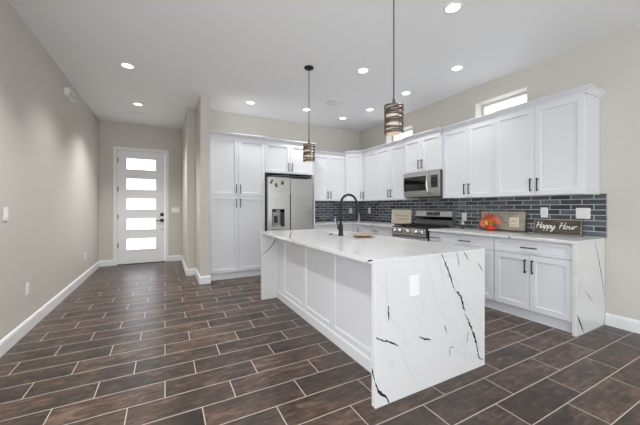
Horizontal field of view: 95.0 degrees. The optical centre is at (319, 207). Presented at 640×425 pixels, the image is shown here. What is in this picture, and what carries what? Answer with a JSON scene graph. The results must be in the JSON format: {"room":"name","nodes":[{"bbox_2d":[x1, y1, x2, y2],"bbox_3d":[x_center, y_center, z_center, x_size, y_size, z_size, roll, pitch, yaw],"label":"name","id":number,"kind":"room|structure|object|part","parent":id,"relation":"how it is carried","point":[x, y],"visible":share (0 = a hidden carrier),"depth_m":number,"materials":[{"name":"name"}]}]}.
{"room":"kitchen","nodes":[
{"label":"kitchen","id":0,"kind":"room"},
{"bbox_2d":[0,0,98,340],"bbox_3d":[-1.946,-0.285,0.865,0.200,3.050,12.350,0,0,-28],"label":"wall","id":1,"kind":"structure","parent":0,"point":[49,143],"depth_m":3.21,"materials":[{"name":"grey paint"}]},
{"bbox_2d":[3,207,7,220],"bbox_3d":[-2.706,0.060,2.528,0.012,0.118,0.075,0,0,-28],"label":"light switch","id":2,"kind":"object","parent":1,"relation":"attached to","point":[5,209],"visible":1,"depth_m":2.51,"materials":[{"name":"white plastic"}]},
{"bbox_2d":[25,282,28,295],"bbox_3d":[-2.915,0.815,2.921,0.010,0.118,0.075,0,0,-28],"label":"wall outlet","id":3,"kind":"object","parent":1,"relation":"attached to","point":[26,284],"visible":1,"depth_m":2.90,"materials":[{"name":"white plastic"}]},
{"bbox_2d":[0,260,112,356],"bbox_3d":[-3.013,1.177,3.356,0.244,0.125,6.350,0,0,-28],"label":"baseboard","id":4,"kind":"structure","parent":1,"relation":"attached to","point":[13,337],"depth_m":3.25,"materials":[{"name":"white wood"}]},
{"bbox_2d":[64,87,75,102],"bbox_3d":[-3.547,-1.587,4.165,0.057,0.105,0.340,0,0,-28],"label":"door chime","id":5,"kind":"object","parent":1,"relation":"attached to","point":[68,93],"visible":1,"depth_m":4.10,"materials":[{"name":"white plastic"}]},
{"bbox_2d":[99,120,181,260],"bbox_3d":[-3.867,-0.285,6.609,1.776,3.050,0.200,0,0,-28],"label":"wall","id":6,"kind":"structure","parent":0,"point":[111,134],"depth_m":6.41,"materials":[{"name":"grey paint"}]},
{"bbox_2d":[117,150,164,264],"bbox_3d":[-3.953,0.009,6.507,0.918,2.461,0.160,0,0,-28],"label":"door","id":7,"kind":"structure","parent":6,"relation":"in","point":[150,255],"depth_m":6.48,"materials":[{"name":"white paint"},{"name":"frosted glass"},{"name":"black metal"}]},
{"bbox_3d":[-3.948,0.809,6.482,0.596,0.281,0.008,0,0,-28],"label":"lite frame","id":8,"kind":"part","parent":7,"relation":"part of","materials":[{"name":"white glass"}]},
{"bbox_3d":[-3.948,0.371,6.482,0.596,0.281,0.008,0,0,-28],"label":"lite frame","id":9,"kind":"part","parent":7,"relation":"part of","materials":[{"name":"white glass"}]},
{"bbox_3d":[-3.948,-0.068,6.482,0.596,0.281,0.008,0,0,-28],"label":"lite frame","id":10,"kind":"part","parent":7,"relation":"part of","materials":[{"name":"white glass"}]},
{"bbox_3d":[-3.948,-0.506,6.482,0.596,0.281,0.008,0,0,-28],"label":"lite frame","id":11,"kind":"part","parent":7,"relation":"part of","materials":[{"name":"white glass"}]},
{"bbox_3d":[-3.948,-0.945,6.482,0.596,0.281,0.008,0,0,-28],"label":"lite frame","id":12,"kind":"part","parent":7,"relation":"part of","materials":[{"name":"white glass"}]},
{"bbox_2d":[113,146,168,265],"bbox_3d":[-3.951,-0.029,6.508,1.046,2.537,0.140,0,0,-28],"label":"trim","id":13,"kind":"structure","parent":6,"relation":"attached to","point":[115,148],"depth_m":6.30,"materials":[{"name":"white wood"}]},
{"bbox_2d":[172,207,178,212],"bbox_3d":[-3.338,0.065,6.769,0.165,0.118,0.012,0,0,-28],"label":"light switch","id":14,"kind":"object","parent":6,"relation":"attached to","point":[174,209],"visible":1,"depth_m":6.77,"materials":[{"name":"white plastic"}]},
{"bbox_2d":[182,95,209,275],"bbox_3d":[-2.511,-0.285,5.810,0.295,3.050,2.480,0,0,-28],"label":"wall","id":15,"kind":"structure","parent":0,"point":[196,125],"depth_m":5.31,"materials":[{"name":"grey paint"}]},
{"bbox_2d":[169,255,210,284],"bbox_3d":[-2.616,1.177,5.746,0.276,0.125,2.551,0,0,-35],"label":"baseboard","id":16,"kind":"structure","parent":15,"relation":"attached to","point":[192,271],"depth_m":5.31,"materials":[{"name":"white wood"}]},
{"bbox_2d":[210,110,358,177],"bbox_3d":[-0.551,-0.285,6.349,3.675,3.050,0.200,0,0,-28],"label":"wall","id":17,"kind":"structure","parent":0,"point":[328,139],"depth_m":6.17,"materials":[{"name":"grey paint"}]},
{"bbox_2d":[265,138,315,176],"bbox_3d":[-0.670,-0.947,5.814,1.032,0.630,0.616,0,0,-28],"label":"upper cabinet","id":18,"kind":"object","parent":17,"relation":"attached to","point":[282,157],"visible":0.86,"depth_m":5.53,"materials":[{"name":"white wood"}]},
{"bbox_3d":[-0.787,-0.913,5.455,0.487,0.554,0.020,0,0,-28],"label":"door","id":19,"kind":"part","parent":18,"relation":"part of","materials":[{"name":"white wood"}]},
{"bbox_3d":[-0.596,-1.231,5.674,1.032,0.062,0.292,0,0,-28],"label":"crown moulding","id":20,"kind":"part","parent":18,"relation":"part of","materials":[{"name":"white wood"}]},
{"bbox_3d":[-0.354,-0.913,5.684,0.487,0.554,0.020,0,0,-28],"label":"door","id":21,"kind":"part","parent":18,"relation":"part of","materials":[{"name":"white wood"}]},
{"bbox_2d":[313,150,345,200],"bbox_3d":[0.086,-0.656,6.361,0.916,1.042,0.356,0,0,-28],"label":"upper cabinet","id":22,"kind":"object","parent":17,"relation":"attached to","point":[328,167],"visible":0.79,"depth_m":6.26,"materials":[{"name":"white wood"}]},
{"bbox_3d":[0.005,-0.624,6.168,0.410,0.969,0.020,0,0,-28],"label":"door","id":23,"kind":"part","parent":22,"relation":"part of","materials":[{"name":"white wood"}]},
{"bbox_3d":[0.155,-1.146,6.229,0.916,0.062,0.052,0,0,-28],"label":"crown moulding","id":24,"kind":"part","parent":22,"relation":"part of","materials":[{"name":"white wood"}]},
{"bbox_3d":[0.370,-0.624,6.361,0.410,0.969,0.020,0,0,-28],"label":"door","id":25,"kind":"part","parent":22,"relation":"part of","materials":[{"name":"white wood"}]},
{"bbox_2d":[345,150,363,201],"bbox_3d":[0.805,-0.681,6.583,0.630,1.092,0.626,0,0,-28],"label":"upper cabinet","id":26,"kind":"object","parent":17,"relation":"attached to","point":[353,159],"visible":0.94,"depth_m":6.38,"materials":[{"name":"white wood"}]},
{"bbox_3d":[0.738,-1.196,6.370,0.390,0.062,0.052,0,0,17],"label":"crown moulding","id":27,"kind":"part","parent":26,"relation":"part of","materials":[{"name":"white wood"}]},
{"bbox_2d":[0,261,639,424],"bbox_3d":[0.500,1.290,2.160,5.736,0.100,12.350,0,0,-28],"label":"floor","id":28,"kind":"structure","parent":0,"point":[143,343],"depth_m":2.21,"materials":[{"name":"brown tile"}]},
{"bbox_2d":[210,130,264,280],"bbox_3d":[-1.552,-0.018,5.347,0.958,2.517,0.616,0,0,-28],"label":"pantry cabinet","id":29,"kind":"object","parent":28,"relation":"on","point":[237,161],"visible":0.85,"depth_m":5.09,"materials":[{"name":"white wood"}]},
{"bbox_3d":[-1.641,0.462,5.003,0.476,1.304,0.020,0,0,-28],"label":"door","id":30,"kind":"part","parent":29,"relation":"part of","materials":[{"name":"white wood"}]},
{"bbox_3d":[-1.641,-0.701,5.003,0.476,1.009,0.020,0,0,-28],"label":"door","id":31,"kind":"part","parent":29,"relation":"part of","materials":[{"name":"white wood"}]},
{"bbox_3d":[-1.421,-1.246,5.101,0.958,0.062,0.052,0,0,-28],"label":"crown moulding","id":32,"kind":"part","parent":29,"relation":"part of","materials":[{"name":"white wood"}]},
{"bbox_3d":[-1.217,0.462,5.228,0.476,1.304,0.020,0,0,-28],"label":"door","id":33,"kind":"part","parent":29,"relation":"part of","materials":[{"name":"white wood"}]},
{"bbox_3d":[-1.217,-0.701,5.228,0.476,1.009,0.020,0,0,-28],"label":"door","id":34,"kind":"part","parent":29,"relation":"part of","materials":[{"name":"white wood"}]},
{"bbox_2d":[265,175,312,230],"bbox_3d":[-0.695,0.329,5.739,0.910,1.822,0.684,0,0,-28],"label":"refrigerator","id":35,"kind":"object","parent":28,"relation":"on","point":[289,206],"visible":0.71,"depth_m":5.42,"materials":[{"name":"grey metal"}]},
{"bbox_3d":[-0.758,0.318,5.363,0.421,1.725,0.070,0,0,-28],"label":"freezer door","id":36,"kind":"part","parent":35,"relation":"part of","materials":[{"name":"silver metal"}]},
{"bbox_3d":[-0.351,0.323,5.578,0.453,1.715,0.070,0,0,-28],"label":"fridge door","id":37,"kind":"part","parent":35,"relation":"part of","materials":[{"name":"silver metal"}]},
{"bbox_2d":[306,175,314,228],"bbox_3d":[-0.263,0.304,6.001,0.028,1.872,0.655,0,0,-28],"label":"end panel","id":38,"kind":"object","parent":28,"relation":"on","point":[311,176],"visible":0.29,"depth_m":5.71,"materials":[{"name":"white wood"}]},
{"bbox_2d":[277,238,371,373],"bbox_3d":[0.344,0.799,3.179,0.860,0.882,2.356,0,0,-28],"label":"base cabinet","id":39,"kind":"object","parent":28,"relation":"on","point":[332,292],"visible":0.28,"depth_m":2.73,"materials":[{"name":"white wood"}]},
{"bbox_3d":[-0.321,0.751,3.562,0.020,0.782,0.629,0,0,-28],"label":"panel","id":40,"kind":"part","parent":39,"relation":"part of","materials":[{"name":"white wood"}]},
{"bbox_3d":[-0.026,0.751,3.005,0.020,0.782,0.629,0,0,-28],"label":"panel","id":41,"kind":"part","parent":39,"relation":"part of","materials":[{"name":"white wood"}]},
{"bbox_3d":[-0.023,1.192,2.985,0.031,0.097,2.356,0,0,-28],"label":"moulding","id":42,"kind":"part","parent":39,"relation":"part of","materials":[{"name":"white wood"}]},
{"bbox_3d":[0.268,0.751,2.448,0.020,0.782,0.629,0,0,-28],"label":"panel","id":43,"kind":"part","parent":39,"relation":"part of","materials":[{"name":"white wood"}]},
{"bbox_2d":[261,229,484,408],"bbox_3d":[0.246,0.783,3.127,1.084,0.915,2.439,0,0,-28],"label":"countertop","id":44,"kind":"structure","parent":39,"relation":"on","point":[436,335],"depth_m":2.06,"materials":[{"name":"white stone"}]},
{"bbox_3d":[-0.312,0.798,4.188,1.080,0.884,0.041,0,0,-28],"label":"waterfall panel","id":45,"kind":"part","parent":44,"relation":"part of","materials":[{"name":"white stone"}]},
{"bbox_2d":[335,194,358,235],"bbox_3d":[0.318,0.083,3.452,0.279,0.485,0.130,0,0,-28],"label":"faucet","id":46,"kind":"object","parent":44,"relation":"on","point":[340,226],"visible":1,"depth_m":3.38,"materials":[{"name":"black metal"}]},
{"bbox_2d":[352,233,374,237],"bbox_3d":[0.475,0.309,3.198,0.252,0.033,0.252,0,0,-28],"label":"wooden bowl","id":47,"kind":"object","parent":44,"relation":"on","point":[363,235],"visible":0.98,"depth_m":3.19,"materials":[{"name":"beige wood"}]},
{"bbox_2d":[409,275,418,296],"bbox_3d":[0.628,0.520,1.943,0.086,0.135,0.012,0,0,-28],"label":"wall outlet","id":48,"kind":"object","parent":44,"relation":"attached to","point":[413,280],"visible":1,"depth_m":1.94,"materials":[{"name":"white plastic"}]},
{"bbox_3d":[0.808,0.785,2.067,1.083,0.910,0.041,0,0,-28],"label":"waterfall panel","id":49,"kind":"part","parent":44,"relation":"part of","materials":[{"name":"white stone"}]},
{"bbox_2d":[315,225,337,229],"bbox_3d":[0.031,0.799,6.165,0.636,0.882,0.640,0,0,-28],"label":"base cabinet","id":50,"kind":"object","parent":28,"relation":"on","point":[316,226],"visible":0.08,"depth_m":5.90,"materials":[{"name":"white wood"}]},
{"bbox_2d":[343,224,359,231],"bbox_3d":[0.760,0.799,6.414,0.882,0.882,0.885,0,0,-28],"label":"base cabinet","id":51,"kind":"object","parent":28,"relation":"on","point":[346,227],"visible":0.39,"depth_m":6.13,"materials":[{"name":"white wood"}]},
{"bbox_3d":[0.563,0.745,6.136,0.270,0.755,0.020,0,0,-28],"label":"door","id":52,"kind":"part","parent":51,"relation":"part of","materials":[{"name":"white wood"}]},
{"bbox_2d":[315,221,396,227],"bbox_3d":[0.705,0.340,5.828,1.515,0.032,1.869,0,0,-28],"label":"countertop","id":53,"kind":"structure","parent":51,"relation":"on","point":[379,224],"depth_m":5.87,"materials":[{"name":"white stone"}]},
{"bbox_2d":[391,210,411,223],"bbox_3d":[1.588,0.185,5.722,0.042,0.276,0.530,0,0,-28],"label":"framed sign","id":54,"kind":"object","parent":53,"relation":"on","point":[398,216],"visible":0.98,"depth_m":5.71,"materials":[{"name":"beige wood"}]},
{"bbox_3d":[0.758,0.745,6.072,0.020,0.755,0.270,0,0,-28],"label":"door","id":55,"kind":"part","parent":51,"relation":"part of","materials":[{"name":"white wood"}]},
{"bbox_2d":[360,225,391,236],"bbox_3d":[1.302,0.799,5.643,0.650,0.882,0.982,0,0,-28],"label":"base cabinet","id":56,"kind":"object","parent":28,"relation":"on","point":[385,231],"visible":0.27,"depth_m":5.49,"materials":[{"name":"white wood"}]},
{"bbox_2d":[391,210,455,241],"bbox_3d":[1.674,0.646,4.846,0.716,1.188,0.758,0,0,-28],"label":"gas range","id":57,"kind":"object","parent":28,"relation":"on","point":[425,219],"visible":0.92,"depth_m":4.77,"materials":[{"name":"silver metal"}]},
{"bbox_3d":[1.429,0.395,4.717,0.062,0.120,0.754,0,0,-28],"label":"control panel","id":58,"kind":"part","parent":57,"relation":"part of","materials":[{"name":"silver metal"}]},
{"bbox_3d":[1.426,0.750,4.715,0.030,0.570,0.750,0,0,-28],"label":"oven door","id":59,"kind":"part","parent":57,"relation":"part of","materials":[{"name":"silver metal"}]},
{"bbox_2d":[392,225,450,229],"bbox_3d":[1.655,0.327,4.836,0.539,0.017,0.754,0,0,-28],"label":"cooktop","id":60,"kind":"object","parent":57,"relation":"in","point":[401,227],"depth_m":4.64,"materials":[{"name":"black metal"}]},
{"bbox_2d":[430,231,441,242],"bbox_3d":[1.943,0.799,4.431,0.650,0.882,0.212,0,0,-28],"label":"base cabinet","id":61,"kind":"object","parent":28,"relation":"on","point":[434,236],"visible":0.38,"depth_m":4.29,"materials":[{"name":"white wood"}]},
{"bbox_2d":[441,232,495,308],"bbox_3d":[2.171,0.799,3.999,0.650,0.882,0.760,0,0,-28],"label":"base cabinet","id":62,"kind":"object","parent":28,"relation":"on","point":[487,243],"visible":0.34,"depth_m":3.62,"materials":[{"name":"white wood"}]},
{"bbox_3d":[1.924,0.443,3.869,0.020,0.147,0.753,0,0,-28],"label":"drawer","id":63,"kind":"part","parent":62,"relation":"part of","materials":[{"name":"white wood"}]},
{"bbox_3d":[2.013,0.823,3.702,0.020,0.595,0.375,0,0,-28],"label":"door","id":64,"kind":"part","parent":62,"relation":"part of","materials":[{"name":"white wood"}]},
{"bbox_2d":[428,228,604,336],"bbox_3d":[2.314,0.783,3.738,0.641,0.915,1.785,0,0,-28],"label":"countertop","id":65,"kind":"structure","parent":62,"relation":"on","point":[588,253],"depth_m":2.96,"materials":[{"name":"white stone"}]},
{"bbox_2d":[478,212,501,230],"bbox_3d":[2.342,0.190,4.054,0.160,0.271,0.285,0,0,-28],"label":"pumpkin decoration","id":66,"kind":"object","parent":65,"relation":"on","point":[489,221],"visible":1,"depth_m":4.03,"materials":[{"name":"orange"}]},
{"bbox_2d":[480,211,526,231],"bbox_3d":[2.499,0.188,4.020,0.043,0.271,0.612,0,0,-28],"label":"board","id":67,"kind":"object","parent":65,"relation":"on","point":[515,221],"visible":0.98,"depth_m":3.91,"materials":[{"name":"beige wood"}]},
{"bbox_2d":[533,219,582,236],"bbox_3d":[2.780,0.235,3.441,0.056,0.179,0.472,0,0,-28],"label":"wooden sign","id":68,"kind":"object","parent":65,"relation":"on","point":[541,226],"visible":1,"depth_m":3.42,"materials":[{"name":"brown wood"}]},
{"bbox_3d":[2.724,0.788,2.964,0.640,0.904,0.034,0,0,-28],"label":"waterfall panel","id":69,"kind":"part","parent":65,"relation":"part of","materials":[{"name":"white stone"}]},
{"bbox_2d":[495,237,571,332],"bbox_3d":[2.531,0.799,3.320,0.650,0.882,0.770,0,0,-28],"label":"base cabinet","id":70,"kind":"object","parent":28,"relation":"on","point":[533,279],"visible":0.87,"depth_m":3.13,"materials":[{"name":"white wood"}]},
{"bbox_3d":[2.194,0.823,3.358,0.020,0.595,0.380,0,0,-28],"label":"door","id":71,"kind":"part","parent":70,"relation":"part of","materials":[{"name":"white wood"}]},
{"bbox_3d":[2.243,0.645,3.208,0.036,0.150,0.011,0,0,-28],"label":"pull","id":72,"kind":"part","parent":70,"relation":"part of","materials":[{"name":"black metal"}]},
{"bbox_3d":[2.284,0.443,3.189,0.020,0.147,0.763,0,0,-28],"label":"drawer","id":73,"kind":"part","parent":70,"relation":"part of","materials":[{"name":"white wood"}]},
{"bbox_3d":[2.373,0.823,3.020,0.020,0.595,0.380,0,0,-28],"label":"door","id":74,"kind":"part","parent":70,"relation":"part of","materials":[{"name":"white wood"}]},
{"bbox_2d":[8,0,639,131],"bbox_3d":[0.500,-1.885,2.160,5.736,0.150,12.350,0,0,-28],"label":"ceiling","id":75,"kind":"structure","parent":0,"point":[233,53],"depth_m":3.34,"materials":[{"name":"white paint"}]},
{"bbox_2d":[120,62,134,68],"bbox_3d":[-2.459,-1.806,3.744,0.164,0.008,0.164,0,0,-28],"label":"recessed light","id":76,"kind":"object","parent":75,"relation":"in","point":[123,64],"visible":1,"depth_m":3.73,"materials":[{"name":"white plastic"}]},
{"bbox_2d":[303,65,314,161],"bbox_3d":[-0.143,-1.199,3.795,0.152,1.222,0.152,0,0,-28],"label":"pendant lamp","id":77,"kind":"object","parent":75,"relation":"hanging from","point":[308,148],"visible":1,"depth_m":3.74,"materials":[{"name":"black metal"}]},
{"bbox_2d":[304,145,313,161],"bbox_3d":[-0.143,-0.700,3.795,0.124,0.220,0.124,0,0,-28],"label":"diffuser","id":78,"kind":"object","parent":77,"relation":"attached to","point":[308,149],"depth_m":3.73,"materials":[{"name":"beige"}]},
{"bbox_2d":[325,99,343,105],"bbox_3d":[0.248,-1.806,5.058,0.240,0.008,0.240,0,0,-28],"label":"ceiling vent","id":79,"kind":"object","parent":75,"relation":"in","point":[334,102],"visible":1,"depth_m":5.05,"materials":[{"name":"white"}]},
{"bbox_2d":[357,68,368,73],"bbox_3d":[0.569,-1.806,3.879,0.164,0.008,0.164,0,0,-28],"label":"recessed light","id":80,"kind":"object","parent":75,"relation":"in","point":[360,70],"visible":1,"depth_m":3.87,"materials":[{"name":"white"}]},
{"bbox_2d":[384,0,403,134],"bbox_3d":[0.592,-1.199,2.350,0.152,1.222,0.152,0,0,-28],"label":"pendant lamp","id":81,"kind":"object","parent":75,"relation":"hanging from","point":[393,112],"visible":1,"depth_m":2.30,"materials":[{"name":"black metal"}]},
{"bbox_3d":[0.592,-1.327,2.350,0.009,0.907,0.009,0,0,-28],"label":"stem","id":82,"kind":"part","parent":81,"relation":"part of","materials":[{"name":"black metal"}]},
{"bbox_2d":[386,105,401,134],"bbox_3d":[0.592,-0.700,2.350,0.124,0.220,0.124,0,0,-28],"label":"diffuser","id":83,"kind":"object","parent":81,"relation":"attached to","point":[393,112],"depth_m":2.29,"materials":[{"name":"beige"}]},
{"bbox_2d":[401,91,410,94],"bbox_3d":[1.362,-1.806,4.644,0.164,0.008,0.164,0,0,-28],"label":"recessed light","id":84,"kind":"object","parent":75,"relation":"in","point":[404,92],"visible":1,"depth_m":4.64,"materials":[{"name":"white plastic"}]},
{"bbox_2d":[443,1,462,13],"bbox_3d":[1.205,-1.806,2.656,0.164,0.008,0.164,0,0,-28],"label":"recessed light","id":85,"kind":"object","parent":75,"relation":"in","point":[453,7],"visible":1,"depth_m":2.65,"materials":[{"name":"white"}]},
{"bbox_2d":[450,65,463,70],"bbox_3d":[1.781,-1.806,3.810,0.164,0.008,0.164,0,0,-28],"label":"recessed light","id":86,"kind":"object","parent":75,"relation":"in","point":[457,67],"visible":1,"depth_m":3.81,"materials":[{"name":"white plastic"}]},
{"bbox_2d":[359,23,639,320],"bbox_3d":[3.433,-0.285,2.535,0.200,3.050,10.270,0,0,-28],"label":"wall","id":87,"kind":"structure","parent":0,"point":[610,63],"depth_m":3.06,"materials":[{"name":"grey paint"}]},
{"bbox_2d":[363,147,376,200],"bbox_3d":[1.166,-0.681,6.210,0.360,1.092,0.440,0,0,-28],"label":"upper cabinet","id":88,"kind":"object","parent":87,"relation":"attached to","point":[369,156],"visible":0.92,"depth_m":6.16,"materials":[{"name":"white wood"}]},
{"bbox_3d":[1.033,-1.196,6.140,0.052,0.062,0.440,0,0,-28],"label":"crown moulding","id":89,"kind":"part","parent":88,"relation":"part of","materials":[{"name":"white wood"}]},
{"bbox_2d":[375,139,418,200],"bbox_3d":[1.465,-0.681,5.644,0.360,1.092,0.836,0,0,-28],"label":"upper cabinet","id":90,"kind":"object","parent":87,"relation":"attached to","point":[389,156],"visible":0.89,"depth_m":5.57,"materials":[{"name":"white wood"}]},
{"bbox_3d":[1.249,-0.645,5.766,0.020,1.012,0.415,0,0,-28],"label":"door","id":91,"kind":"part","parent":90,"relation":"part of","materials":[{"name":"white wood"}]},
{"bbox_3d":[1.332,-1.196,5.574,0.052,0.062,0.836,0,0,-28],"label":"crown moulding","id":92,"kind":"part","parent":90,"relation":"part of","materials":[{"name":"white wood"}]},
{"bbox_3d":[1.444,-0.645,5.397,0.020,1.012,0.415,0,0,-28],"label":"door","id":93,"kind":"part","parent":90,"relation":"part of","materials":[{"name":"white wood"}]},
{"bbox_2d":[392,128,411,141],"bbox_3d":[1.731,-1.320,5.933,0.050,0.460,0.730,0,0,-28],"label":"window","id":94,"kind":"structure","parent":87,"relation":"in","point":[408,130],"depth_m":6.04,"materials":[{"name":"white glass"}]},
{"bbox_2d":[403,127,442,173],"bbox_3d":[1.817,-0.906,4.922,0.412,0.641,0.765,0,0,-28],"label":"upper cabinet","id":95,"kind":"object","parent":87,"relation":"attached to","point":[423,151],"visible":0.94,"depth_m":4.79,"materials":[{"name":"white wood"}]},
{"bbox_3d":[1.585,-0.871,5.016,0.020,0.561,0.380,0,0,-28],"label":"door","id":96,"kind":"part","parent":95,"relation":"part of","materials":[{"name":"white wood"}]},
{"bbox_3d":[1.661,-1.196,4.840,0.052,0.062,0.765,0,0,-28],"label":"crown moulding","id":97,"kind":"part","parent":95,"relation":"part of","materials":[{"name":"white wood"}]},
{"bbox_2d":[403,170,442,197],"bbox_3d":[1.792,-0.368,4.909,0.450,0.424,0.758,0,0,-28],"label":"microwave","id":98,"kind":"object","parent":95,"relation":"attached to","point":[427,184],"visible":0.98,"depth_m":4.76,"materials":[{"name":"grey metal"}]},
{"bbox_3d":[1.620,-0.375,4.914,0.030,0.406,0.588,0,0,-28],"label":"door","id":99,"kind":"part","parent":98,"relation":"part of","materials":[{"name":"silver metal"}]},
{"bbox_3d":[1.709,-0.385,4.662,0.073,0.340,0.026,0,0,-28],"label":"handle","id":100,"kind":"part","parent":98,"relation":"part of","materials":[{"name":"silver metal"}]},
{"bbox_3d":[1.764,-0.871,4.678,0.020,0.561,0.380,0,0,-28],"label":"door","id":101,"kind":"part","parent":95,"relation":"part of","materials":[{"name":"white wood"}]},
{"bbox_2d":[315,193,606,237],"bbox_3d":[1.310,0.090,4.699,1.529,0.472,4.458,0,0,-28],"label":"backsplash","id":102,"kind":"structure","parent":87,"relation":"attached to","point":[559,207],"depth_m":4.33,"materials":[{"name":"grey tile"}]},
{"bbox_2d":[576,208,590,218],"bbox_3d":[2.920,0.068,3.253,0.012,0.120,0.128,0,0,-28],"label":"light switch","id":103,"kind":"object","parent":102,"relation":"attached to","point":[581,213],"visible":1,"depth_m":3.25,"materials":[{"name":"white plastic"}]},
{"bbox_2d":[462,213,466,220],"bbox_3d":[2.236,0.150,4.545,0.010,0.125,0.080,0,0,-28],"label":"wall outlet","id":104,"kind":"object","parent":87,"relation":"attached to","point":[464,215],"visible":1,"depth_m":4.54,"materials":[{"name":"white plastic"}]},
{"bbox_2d":[441,112,498,198],"bbox_3d":[2.216,-0.681,4.226,0.360,1.092,0.836,0,0,-28],"label":"upper cabinet","id":105,"kind":"object","parent":87,"relation":"attached to","point":[468,145],"visible":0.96,"depth_m":4.13,"materials":[{"name":"white wood"}]},
{"bbox_3d":[1.999,-0.645,4.347,0.020,1.012,0.415,0,0,-28],"label":"door","id":106,"kind":"part","parent":105,"relation":"part of","materials":[{"name":"white wood"}]},
{"bbox_3d":[2.083,-1.196,4.155,0.052,0.062,0.836,0,0,-28],"label":"crown moulding","id":107,"kind":"part","parent":105,"relation":"part of","materials":[{"name":"white wood"}]},
{"bbox_3d":[2.195,-0.645,3.978,0.020,1.012,0.415,0,0,-28],"label":"door","id":108,"kind":"part","parent":105,"relation":"part of","materials":[{"name":"white wood"}]},
{"bbox_2d":[482,91,526,115],"bbox_3d":[2.662,-1.320,4.174,0.050,0.460,0.710,0,0,-28],"label":"window","id":109,"kind":"structure","parent":87,"relation":"in","point":[523,93],"depth_m":4.23,"materials":[{"name":"white glass"}]},
{"bbox_2d":[541,207,547,217],"bbox_3d":[2.744,0.065,3.585,0.010,0.125,0.078,0,0,-28],"label":"wall outlet","id":110,"kind":"object","parent":87,"relation":"attached to","point":[544,210],"visible":1,"depth_m":3.58,"materials":[{"name":"white plastic"}]},
{"bbox_2d":[494,84,605,196],"bbox_3d":[2.625,-0.681,3.425,0.400,1.092,0.959,0,0,-28],"label":"upper cabinet","id":111,"kind":"object","parent":87,"relation":"attached to","point":[549,145],"visible":1,"depth_m":3.24,"materials":[{"name":"white wood"}]},
{"bbox_3d":[2.370,-0.645,3.576,0.020,1.012,0.450,0,0,-28],"label":"door","id":112,"kind":"part","parent":111,"relation":"part of","materials":[{"name":"white wood"}]},
{"bbox_3d":[2.627,-1.196,3.425,0.397,0.062,0.959,0,0,-28],"label":"crown moulding","id":113,"kind":"part","parent":111,"relation":"part of","materials":[{"name":"white wood"}]},
{"bbox_3d":[2.582,-0.645,3.175,0.020,1.012,0.450,0,0,-28],"label":"door","id":114,"kind":"part","parent":111,"relation":"part of","materials":[{"name":"white wood"}]},
{"bbox_2d":[605,313,639,333],"bbox_3d":[4.377,1.177,0.520,0.016,0.125,5.825,0,0,-28],"label":"baseboard","id":115,"kind":"structure","parent":87,"relation":"attached to","point":[616,321],"depth_m":2.97,"materials":[{"name":"white wood"}]}
]}

